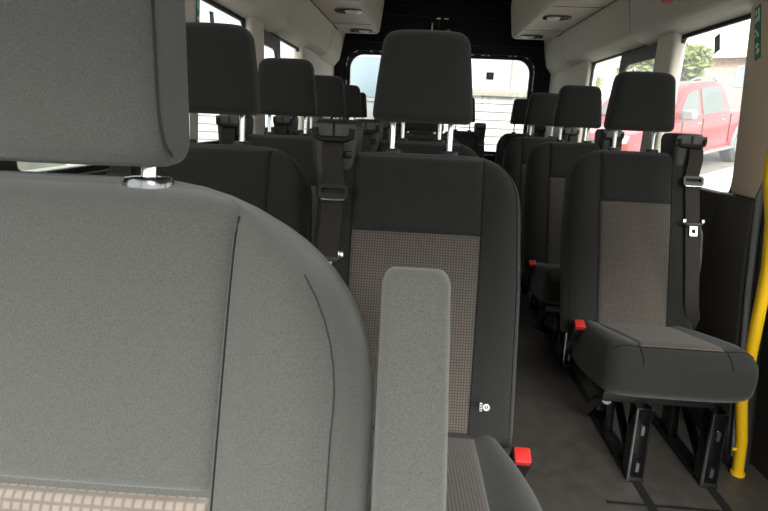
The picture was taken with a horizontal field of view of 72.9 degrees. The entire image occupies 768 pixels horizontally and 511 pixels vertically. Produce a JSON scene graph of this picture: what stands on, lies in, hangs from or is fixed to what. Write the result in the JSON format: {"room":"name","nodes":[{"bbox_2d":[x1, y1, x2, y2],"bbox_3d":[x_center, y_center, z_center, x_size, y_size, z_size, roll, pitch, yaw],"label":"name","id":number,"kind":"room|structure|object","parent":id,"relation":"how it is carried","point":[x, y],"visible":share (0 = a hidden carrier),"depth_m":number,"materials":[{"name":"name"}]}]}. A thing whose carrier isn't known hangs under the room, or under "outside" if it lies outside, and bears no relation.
{"room":"vehicle interior","nodes":[
{"label":"vehicle interior","id":0,"kind":"room"},
{"bbox_2d":[25,49,294,171],"bbox_3d":[-0.714,-0.585,2.125,0.042,2.120,5.400,3,15,3],"label":"wall","id":1,"kind":"structure","parent":0,"point":[71,165],"depth_m":1.25,"materials":[{"name":"beige"}]},
{"bbox_2d":[0,161,17,170],"bbox_3d":[-0.742,-0.473,0.859,0.060,0.730,0.195,3,15,3],"label":"trim","id":2,"kind":"structure","parent":1,"relation":"attached to","point":[4,165],"depth_m":1.00,"materials":[{"name":"grey plastic"}]},
{"bbox_2d":[18,165,109,173],"bbox_3d":[-0.721,-0.513,1.347,0.016,0.574,0.784,3,15,3],"label":"window","id":3,"kind":"structure","parent":1,"relation":"in","point":[77,169],"depth_m":1.25,"materials":[{"name":"clear glass"}]},
{"bbox_2d":[74,168,109,174],"bbox_3d":[-0.671,-0.114,2.676,0.042,0.890,4.530,3,15,3],"label":"trim","id":4,"kind":"structure","parent":1,"relation":"attached to","point":[107,170],"depth_m":1.32,"materials":[{"name":"grey plastic"}]},
{"bbox_2d":[185,0,197,142],"bbox_3d":[-0.678,-0.706,1.766,0.060,0.700,0.231,3,15,3],"label":"trim","id":5,"kind":"structure","parent":1,"relation":"attached to","point":[190,5],"depth_m":1.77,"materials":[{"name":"beige plastic"}]},
{"bbox_2d":[195,0,199,21],"bbox_3d":[-0.637,-0.857,1.778,0.006,0.182,0.054,3,15,3],"label":"sticker","id":6,"kind":"object","parent":1,"relation":"attached to","point":[197,1],"visible":0.72,"depth_m":1.78,"materials":[{"name":"teal"}]},
{"bbox_2d":[198,0,245,143],"bbox_3d":[-0.666,-0.727,2.106,0.016,0.547,0.684,3,15,3],"label":"window","id":7,"kind":"structure","parent":1,"relation":"in","point":[212,3],"depth_m":2.10,"materials":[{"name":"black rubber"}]},
{"bbox_2d":[209,11,213,22],"bbox_3d":[-0.662,-0.906,2.001,0.002,0.064,0.047,3,15,3],"label":"window sticker","id":8,"kind":"object","parent":7,"relation":"attached to","point":[211,13],"visible":0.64,"depth_m":1.99,"materials":[{"name":"grey plastic"}]},
{"bbox_2d":[213,0,290,32],"bbox_3d":[-0.654,-0.912,1.095,0.168,0.356,3.285,3,15,3],"label":"trim","id":9,"kind":"structure","parent":1,"relation":"attached to","point":[274,14],"depth_m":2.37,"materials":[{"name":"beige plastic"}]},
{"bbox_2d":[240,17,264,133],"bbox_3d":[-0.627,-0.877,2.498,0.060,0.660,0.200,3,15,3],"label":"trim","id":10,"kind":"structure","parent":1,"relation":"attached to","point":[256,28],"depth_m":2.47,"materials":[{"name":"beige plastic"}]},
{"bbox_2d":[264,30,298,131],"bbox_3d":[-0.602,-0.976,3.025,0.020,0.562,0.914,3,15,3],"label":"window","id":11,"kind":"structure","parent":1,"relation":"in","point":[271,40],"depth_m":2.85,"materials":[{"name":"glass"}]},
{"bbox_2d":[272,0,332,55],"bbox_3d":[-0.498,-1.489,3.279,0.168,0.348,1.225,3,15,3],"label":"trim","id":12,"kind":"structure","parent":1,"relation":"attached to","point":[307,27],"depth_m":3.15,"materials":[{"name":"beige plastic"}]},
{"bbox_2d":[295,47,333,129],"bbox_3d":[-0.514,-1.350,4.024,0.060,0.800,1.280,3,15,3],"label":"trim","id":13,"kind":"structure","parent":1,"relation":"attached to","point":[321,67],"depth_m":3.73,"materials":[{"name":"beige plastic"}]},
{"bbox_2d":[320,26,344,66],"bbox_3d":[-0.430,-1.855,4.145,0.165,0.620,0.680,3,15,3],"label":"trim","id":14,"kind":"structure","parent":1,"relation":"attached to","point":[332,57],"depth_m":4.20,"materials":[{"name":"beige plastic"}]},
{"bbox_2d":[334,0,550,92],"bbox_3d":[0.481,-1.200,4.674,2.030,2.160,0.115,3,15,3],"label":"wall","id":15,"kind":"structure","parent":0,"point":[338,68],"depth_m":4.46,"materials":[{"name":"black paint"}]},
{"bbox_2d":[342,0,442,119],"bbox_3d":[0.001,-1.228,4.720,0.923,2.150,0.088,3,15,3],"label":"door","id":16,"kind":"structure","parent":15,"relation":"in","point":[397,14],"depth_m":4.49,"materials":[{"name":"black paint"}]},
{"bbox_2d":[430,21,452,30],"bbox_3d":[0.488,-1.942,4.447,0.190,0.110,0.048,3,15,3],"label":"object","id":17,"kind":"structure","parent":16,"relation":"attached to","point":[433,24],"depth_m":4.43,"materials":[{"name":"black metal"}]},
{"bbox_2d":[436,16,448,30],"bbox_3d":[0.492,-1.889,4.463,0.105,0.300,0.027,3,15,3],"label":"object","id":18,"kind":"structure","parent":15,"relation":"attached to","point":[438,18],"depth_m":4.43,"materials":[{"name":"black metal"}]},
{"bbox_2d":[436,2,543,162],"bbox_3d":[0.946,-1.173,4.668,0.961,2.150,0.088,3,15,3],"label":"door","id":19,"kind":"structure","parent":15,"relation":"in","point":[487,26],"depth_m":4.46,"materials":[{"name":"black paint"}]},
{"bbox_2d":[486,72,493,79],"bbox_3d":[0.931,-1.577,4.570,0.065,0.062,0.002,3,15,3],"label":"window sticker","id":20,"kind":"object","parent":19,"relation":"attached to","point":[489,75],"visible":1,"depth_m":4.57,"materials":[{"name":"grey plastic"}]},
{"bbox_2d":[585,64,597,140],"bbox_3d":[1.307,-0.467,2.013,0.042,2.120,5.400,3,15,3],"label":"wall","id":21,"kind":"structure","parent":0,"point":[596,67],"depth_m":3.57,"materials":[{"name":"beige"}]},
{"bbox_2d":[544,34,572,74],"bbox_3d":[1.399,-1.748,4.043,0.165,0.620,0.680,3,15,3],"label":"trim","id":22,"kind":"structure","parent":21,"relation":"attached to","point":[554,48],"depth_m":4.09,"materials":[{"name":"beige plastic"}]},
{"bbox_2d":[544,61,595,141],"bbox_3d":[1.415,-1.226,4.029,0.060,0.880,1.070,3,15,3],"label":"trim","id":23,"kind":"structure","parent":21,"relation":"attached to","point":[580,74],"depth_m":3.81,"materials":[{"name":"beige"}]},
{"bbox_2d":[563,0,644,65],"bbox_3d":[1.328,-1.383,3.178,0.168,0.348,1.225,3,15,3],"label":"trim","id":24,"kind":"structure","parent":21,"relation":"attached to","point":[606,33],"depth_m":3.03,"materials":[{"name":"beige plastic"}]},
{"bbox_2d":[582,43,657,142],"bbox_3d":[1.348,-0.848,3.034,0.020,0.649,1.074,3,15,3],"label":"window","id":25,"kind":"structure","parent":21,"relation":"in","point":[644,53],"depth_m":2.82,"materials":[{"name":"glass"}]},
{"bbox_2d":[640,32,686,151],"bbox_3d":[1.297,-0.733,2.425,0.060,0.740,0.190,3,15,3],"label":"trim","id":26,"kind":"structure","parent":21,"relation":"attached to","point":[670,51],"depth_m":2.33,"materials":[{"name":"beige plastic"}]},
{"bbox_2d":[661,0,673,2],"bbox_3d":[1.169,-1.067,2.129,0.038,0.048,0.110,3,15,3],"label":"hammer","id":27,"kind":"object","parent":21,"relation":"attached to","point":[662,1],"visible":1,"depth_m":2.14,"materials":[{"name":"red plastic"}]},
{"bbox_2d":[630,0,766,45],"bbox_3d":[1.198,-0.901,1.360,0.168,0.356,2.525,3,15,3],"label":"trim","id":28,"kind":"structure","parent":21,"relation":"attached to","point":[650,20],"depth_m":2.16,"materials":[{"name":"beige plastic"}]},
{"bbox_2d":[700,187,719,257],"bbox_3d":[1.326,-0.180,3.361,0.042,0.835,2.900,3,15,3],"label":"trim","id":29,"kind":"structure","parent":21,"relation":"attached to","point":[708,197],"depth_m":1.98,"materials":[{"name":"grey plastic"}]},
{"bbox_2d":[681,13,750,192],"bbox_3d":[1.276,-0.582,2.068,0.016,0.644,0.624,3,15,3],"label":"window","id":30,"kind":"structure","parent":21,"relation":"in","point":[685,37],"depth_m":2.00,"materials":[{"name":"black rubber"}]},
{"bbox_2d":[714,33,719,53],"bbox_3d":[1.287,-0.819,2.010,0.002,0.074,0.056,3,15,3],"label":"window sticker","id":31,"kind":"object","parent":30,"relation":"attached to","point":[717,38],"visible":1,"depth_m":2.01,"materials":[{"name":"grey plastic"}]},
{"bbox_2d":[715,37,718,50],"bbox_3d":[1.287,-0.817,2.009,0.001,0.044,0.022,3,-5,3],"label":"print","id":32,"kind":"object","parent":31,"relation":"attached to","point":[716,38],"depth_m":2.01,"materials":[{"name":"grey plastic"}]},
{"bbox_2d":[690,192,754,456],"bbox_3d":[1.215,0.219,1.827,0.085,0.843,0.417,3,15,3],"label":"trim","id":33,"kind":"structure","parent":21,"relation":"attached to","point":[723,271],"depth_m":1.79,"materials":[{"name":"grey plastic"}]},
{"bbox_2d":[729,182,762,455],"bbox_3d":[1.195,-0.132,1.593,0.024,1.603,0.188,3,15,3],"label":"trim","id":34,"kind":"structure","parent":21,"relation":"attached to","point":[756,223],"depth_m":1.68,"materials":[{"name":"grey plastic"}]},
{"bbox_2d":[731,0,767,198],"bbox_3d":[1.256,-0.579,1.676,0.080,0.775,0.270,3,15,3],"label":"trim","id":35,"kind":"structure","parent":21,"relation":"attached to","point":[752,136],"depth_m":1.70,"materials":[{"name":"beige plastic"}]},
{"bbox_2d":[754,4,760,60],"bbox_3d":[1.225,-0.731,1.704,0.006,0.179,0.086,3,15,3],"label":"sticker","id":36,"kind":"object","parent":35,"relation":"attached to","point":[758,8],"visible":1,"depth_m":1.70,"materials":[{"name":"teal"}]},
{"bbox_2d":[745,198,764,464],"bbox_3d":[1.203,-0.122,1.559,0.036,1.604,0.200,3,15,3],"label":"trim","id":37,"kind":"structure","parent":21,"relation":"attached to","point":[752,401],"depth_m":1.65,"materials":[{"name":"black plastic"}]},
{"bbox_2d":[750,307,767,480],"bbox_3d":[1.244,-0.140,1.025,0.050,2.050,1.500,3,15,3],"label":"door","id":38,"kind":"structure","parent":21,"relation":"in","point":[759,452],"depth_m":1.68,"materials":[{"name":"grey plastic"}]},
{"bbox_2d":[504,268,767,510],"bbox_3d":[0.233,0.577,2.078,2.130,0.060,6.050,3,15,3],"label":"floor","id":39,"kind":"structure","parent":0,"point":[572,468],"depth_m":1.72,"materials":[{"name":"grey plastic"}]},
{"bbox_2d":[105,22,311,242],"bbox_3d":[-0.442,0.140,1.079,0.522,1.240,0.742,3,15,3],"label":"passenger seat","id":40,"kind":"object","parent":39,"relation":"on","point":[222,72],"visible":0.27,"depth_m":1.21,"materials":[{"name":"grey fabric"}]},
{"bbox_2d":[0,0,450,510],"bbox_3d":[-0.288,0.371,0.241,0.637,1.235,0.827,3,15,3],"label":"seat","id":41,"kind":"object","parent":39,"relation":"on","point":[167,344],"visible":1,"depth_m":0.40,"materials":[{"name":"fabric"}]},
{"bbox_2d":[216,58,316,241],"bbox_3d":[-0.393,-0.040,1.764,0.522,1.240,0.742,3,15,3],"label":"passenger seat","id":42,"kind":"object","parent":39,"relation":"on","point":[287,87],"visible":0.25,"depth_m":1.87,"materials":[{"name":"grey fabric"}]},
{"bbox_2d":[273,75,345,135],"bbox_3d":[-0.341,-0.233,2.497,0.522,1.240,0.742,3,15,3],"label":"passenger seat","id":43,"kind":"object","parent":39,"relation":"on","point":[330,94],"visible":0.1,"depth_m":2.59,"materials":[{"name":"grey fabric"}]},
{"bbox_2d":[307,85,361,127],"bbox_3d":[-0.290,-0.420,3.211,0.522,1.240,0.742,3,15,3],"label":"passenger seat","id":44,"kind":"object","parent":39,"relation":"on","point":[352,92],"visible":0.05,"depth_m":3.30,"materials":[{"name":"grey fabric"}]},
{"bbox_2d":[330,92,366,119],"bbox_3d":[-0.267,-0.668,4.149,0.434,1.240,0.739,3,15,3],"label":"passenger seat","id":45,"kind":"object","parent":39,"relation":"on","point":[363,95],"visible":0.06,"depth_m":4.25,"materials":[{"name":"grey fabric"}]},
{"bbox_2d":[354,119,478,157],"bbox_3d":[0.105,-0.011,1.736,0.522,1.240,0.742,3,15,3],"label":"passenger seat","id":46,"kind":"object","parent":39,"relation":"on","point":[372,141],"visible":0.11,"depth_m":1.88,"materials":[{"name":"grey fabric"}]},
{"bbox_2d":[395,122,446,136],"bbox_3d":[0.207,-0.366,3.190,0.522,1.188,0.742,3,15,3],"label":"passenger seat","id":47,"kind":"object","parent":39,"relation":"on","point":[397,123],"visible":0.05,"depth_m":3.33,"materials":[{"name":"grey fabric"}]},
{"bbox_2d":[382,121,460,143],"bbox_3d":[0.156,-0.179,2.476,0.522,1.188,0.742,3,15,3],"label":"passenger seat","id":48,"kind":"object","parent":39,"relation":"on","point":[421,127],"visible":0.08,"depth_m":2.60,"materials":[{"name":"grey fabric"}]},
{"bbox_2d":[311,30,541,510],"bbox_3d":[0.056,0.169,1.051,0.522,1.240,0.742,3,15,3],"label":"passenger seat","id":49,"kind":"object","parent":39,"relation":"on","point":[376,212],"visible":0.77,"depth_m":1.17,"materials":[{"name":"grey fabric"}]},
{"bbox_2d":[373,428,541,510],"bbox_3d":[0.030,0.476,0.986,0.494,0.247,0.445,3,15,3],"label":"seat cushion","id":50,"kind":"object","parent":49,"relation":"on","point":[481,476],"depth_m":0.96,"materials":[{"name":"grey fabric"}]},
{"bbox_2d":[444,98,485,158],"bbox_3d":[0.620,-0.620,4.114,0.402,1.240,0.700,3,15,3],"label":"passenger seat","id":51,"kind":"object","parent":39,"relation":"on","point":[474,140],"visible":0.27,"depth_m":4.23,"materials":[{"name":"grey fabric"}]},
{"bbox_2d":[495,99,545,166],"bbox_3d":[1.094,-0.593,4.088,0.402,1.240,0.700,3,15,3],"label":"passenger seat","id":52,"kind":"object","parent":39,"relation":"on","point":[519,108],"visible":0.29,"depth_m":4.20,"materials":[{"name":"grey fabric"}]},
{"bbox_2d":[502,93,579,309],"bbox_3d":[0.979,-0.350,3.155,0.484,1.240,0.700,3,15,3],"label":"passenger seat","id":53,"kind":"object","parent":39,"relation":"on","point":[540,110],"visible":0.31,"depth_m":3.27,"materials":[{"name":"grey fabric"}]},
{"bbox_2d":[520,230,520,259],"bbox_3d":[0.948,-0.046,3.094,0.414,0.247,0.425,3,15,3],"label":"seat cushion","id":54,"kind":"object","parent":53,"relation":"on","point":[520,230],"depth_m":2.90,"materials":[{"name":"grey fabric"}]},
{"bbox_2d":[521,85,624,367],"bbox_3d":[0.928,-0.162,2.441,0.484,1.240,0.700,3,15,3],"label":"passenger seat","id":55,"kind":"object","parent":39,"relation":"on","point":[547,166],"visible":0.49,"depth_m":2.55,"materials":[{"name":"grey fabric"}]},
{"bbox_2d":[530,262,559,304],"bbox_3d":[0.897,0.142,2.380,0.414,0.247,0.425,3,15,3],"label":"seat cushion","id":56,"kind":"object","parent":55,"relation":"on","point":[544,276],"depth_m":2.24,"materials":[{"name":"grey fabric"}]},
{"bbox_2d":[532,309,657,510],"bbox_3d":[0.855,0.403,2.713,0.026,0.004,4.050,3,15,3],"label":"trim","id":57,"kind":"structure","parent":39,"relation":"on","point":[640,488],"depth_m":2.06,"materials":[{"name":"black rubber"}]},
{"bbox_2d":[560,71,758,488],"bbox_3d":[0.876,0.030,1.707,0.484,1.240,0.700,3,15,3],"label":"passenger seat","id":58,"kind":"object","parent":39,"relation":"on","point":[631,244],"visible":1,"depth_m":1.79,"materials":[{"name":"grey fabric"}]},
{"bbox_2d":[572,320,758,402],"bbox_3d":[0.845,0.334,1.647,0.414,0.247,0.425,3,15,3],"label":"seat cushion","id":59,"kind":"object","parent":58,"relation":"on","point":[631,361],"depth_m":1.45,"materials":[{"name":"grey fabric"}]},
{"bbox_2d":[606,501,723,510],"bbox_3d":[0.883,0.729,1.492,0.480,0.004,0.008,3,15,3],"label":"trim","id":60,"kind":"structure","parent":39,"relation":"on","point":[607,502],"depth_m":1.50,"materials":[{"name":"black plastic"}]},
{"bbox_2d":[641,403,732,510],"bbox_3d":[1.075,0.416,2.701,0.026,0.004,4.050,3,15,3],"label":"trim","id":61,"kind":"structure","parent":39,"relation":"on","point":[719,499],"depth_m":1.54,"materials":[{"name":"black rubber"}]},
{"bbox_2d":[729,144,767,477],"bbox_3d":[1.087,0.075,1.480,0.174,1.287,0.058,2,15,-4],"label":"grab rail","id":62,"kind":"object","parent":39,"relation":"on","point":[760,305],"visible":0.86,"depth_m":1.50,"materials":[{"name":"yellow metal"}]},
{"bbox_2d":[602,100,733,174],"bbox_3d":[8.044,-4.436,23.303,29.805,6.413,20.550,-7,18,-33],"label":"road","id":63,"kind":"object","parent":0,"point":[712,162],"depth_m":11.50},
{"bbox_2d":[595,76,604,88],"bbox_3d":[5.440,-5.080,16.396,2.561,4.372,2.494,3,15,3],"label":"tree","id":64,"kind":"object","parent":63,"relation":"on","point":[599,80],"visible":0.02,"depth_m":15.57,"materials":[{"name":"green plant"}]},
{"bbox_2d":[589,76,740,161],"bbox_3d":[6.013,-2.776,11.270,5.325,2.112,2.340,-7,18,-33],"label":"pickup truck","id":65,"kind":"object","parent":63,"relation":"on","point":[702,107],"visible":0.27,"depth_m":10.51,"materials":[{"name":"red paint"}]},
{"bbox_2d":[681,109,697,120],"bbox_3d":[5.780,-2.659,9.845,0.150,0.200,0.260,-15,22,-31],"label":"mirror","id":66,"kind":"object","parent":65,"relation":"attached to","point":[689,114],"depth_m":9.79,"materials":[{"name":"grey plastic"}]},
{"bbox_2d":[614,41,715,80],"bbox_3d":[8.342,-5.002,15.740,2.787,4.000,2.391,3,15,3],"label":"tree","id":67,"kind":"object","parent":63,"relation":"on","point":[696,60],"visible":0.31,"depth_m":14.85,"materials":[{"name":"green plant"}]},
{"bbox_2d":[699,166,733,191],"bbox_3d":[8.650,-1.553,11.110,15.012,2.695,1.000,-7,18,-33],"label":"kerb","id":68,"kind":"object","parent":63,"relation":"on","point":[720,180],"depth_m":9.95,"materials":[{"name":"white concrete"}]},
{"bbox_2d":[708,57,745,105],"bbox_3d":[17.492,-6.814,23.418,5.400,4.122,4.800,14,19,37],"label":"house","id":69,"kind":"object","parent":63,"relation":"on","point":[729,71],"visible":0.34,"depth_m":22.59,"materials":[{"name":"white brick"}]},
{"bbox_3d":[0.343,-1.551,1.822,2.030,0.050,5.450,3,15,3],"label":"ceiling","id":70,"kind":"structure","parent":0,"visible":0},
{"bbox_2d":[312,0,383,33],"bbox_3d":[-0.332,-1.342,1.811,0.340,0.400,4.730,3,15,3],"label":"rack","id":71,"kind":"object","parent":70,"relation":"attached to","point":[349,16],"visible":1,"depth_m":3.50,"materials":[{"name":"beige plastic"}]},
{"bbox_2d":[310,0,337,28],"bbox_3d":[-0.519,-1.182,1.748,0.014,0.058,4.700,3,15,3],"label":"trim","id":72,"kind":"structure","parent":71,"relation":"attached to","point":[310,0],"depth_m":3.45,"materials":[{"name":"grey plastic"}]},
{"bbox_2d":[511,0,614,39],"bbox_3d":[0.984,-1.265,1.738,0.340,0.400,4.730,3,15,3],"label":"rack","id":73,"kind":"object","parent":70,"relation":"attached to","point":[530,19],"visible":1,"depth_m":3.34,"materials":[{"name":"beige plastic"}]},
{"bbox_2d":[556,0,616,36],"bbox_3d":[1.142,-1.085,1.655,0.014,0.058,4.700,3,15,3],"label":"trim","id":74,"kind":"structure","parent":73,"relation":"attached to","point":[615,0],"depth_m":3.18,"materials":[{"name":"light beige plastic"}]},
{"label":"outside","id":75,"kind":"structure","parent":0,"visible":0},
{"bbox_3d":[1.475,-4.106,22.135,80.000,0.100,95.000,3,15,3],"label":"ground","id":76,"kind":"structure","parent":75,"visible":0},
{"bbox_2d":[17,162,65,170],"bbox_3d":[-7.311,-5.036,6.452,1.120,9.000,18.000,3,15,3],"label":"building","id":77,"kind":"structure","parent":76,"relation":"on","point":[22,166],"depth_m":10.17,"materials":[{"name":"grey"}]},
{"bbox_2d":[66,0,528,164],"bbox_3d":[-1.359,-3.776,8.536,7.900,6.000,1.200,3,15,3],"label":"building","id":78,"kind":"structure","parent":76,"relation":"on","point":[494,99],"depth_m":8.13,"materials":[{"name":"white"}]},
{"bbox_2d":[66,96,525,164],"bbox_3d":[-1.475,-1.724,8.611,7.900,1.989,0.110,3,15,3],"label":"shutter","id":79,"kind":"object","parent":78,"relation":"hanging from","point":[495,111],"depth_m":8.24,"materials":[{"name":"grey metal"}]},
{"bbox_2d":[217,10,380,126],"bbox_3d":[-0.942,-1.659,6.963,2.000,2.753,2.250,3,15,3],"label":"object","id":80,"kind":"object","parent":76,"relation":"on","point":[364,70],"visible":0.03,"depth_m":5.98,"materials":[{"name":"grey paint"}]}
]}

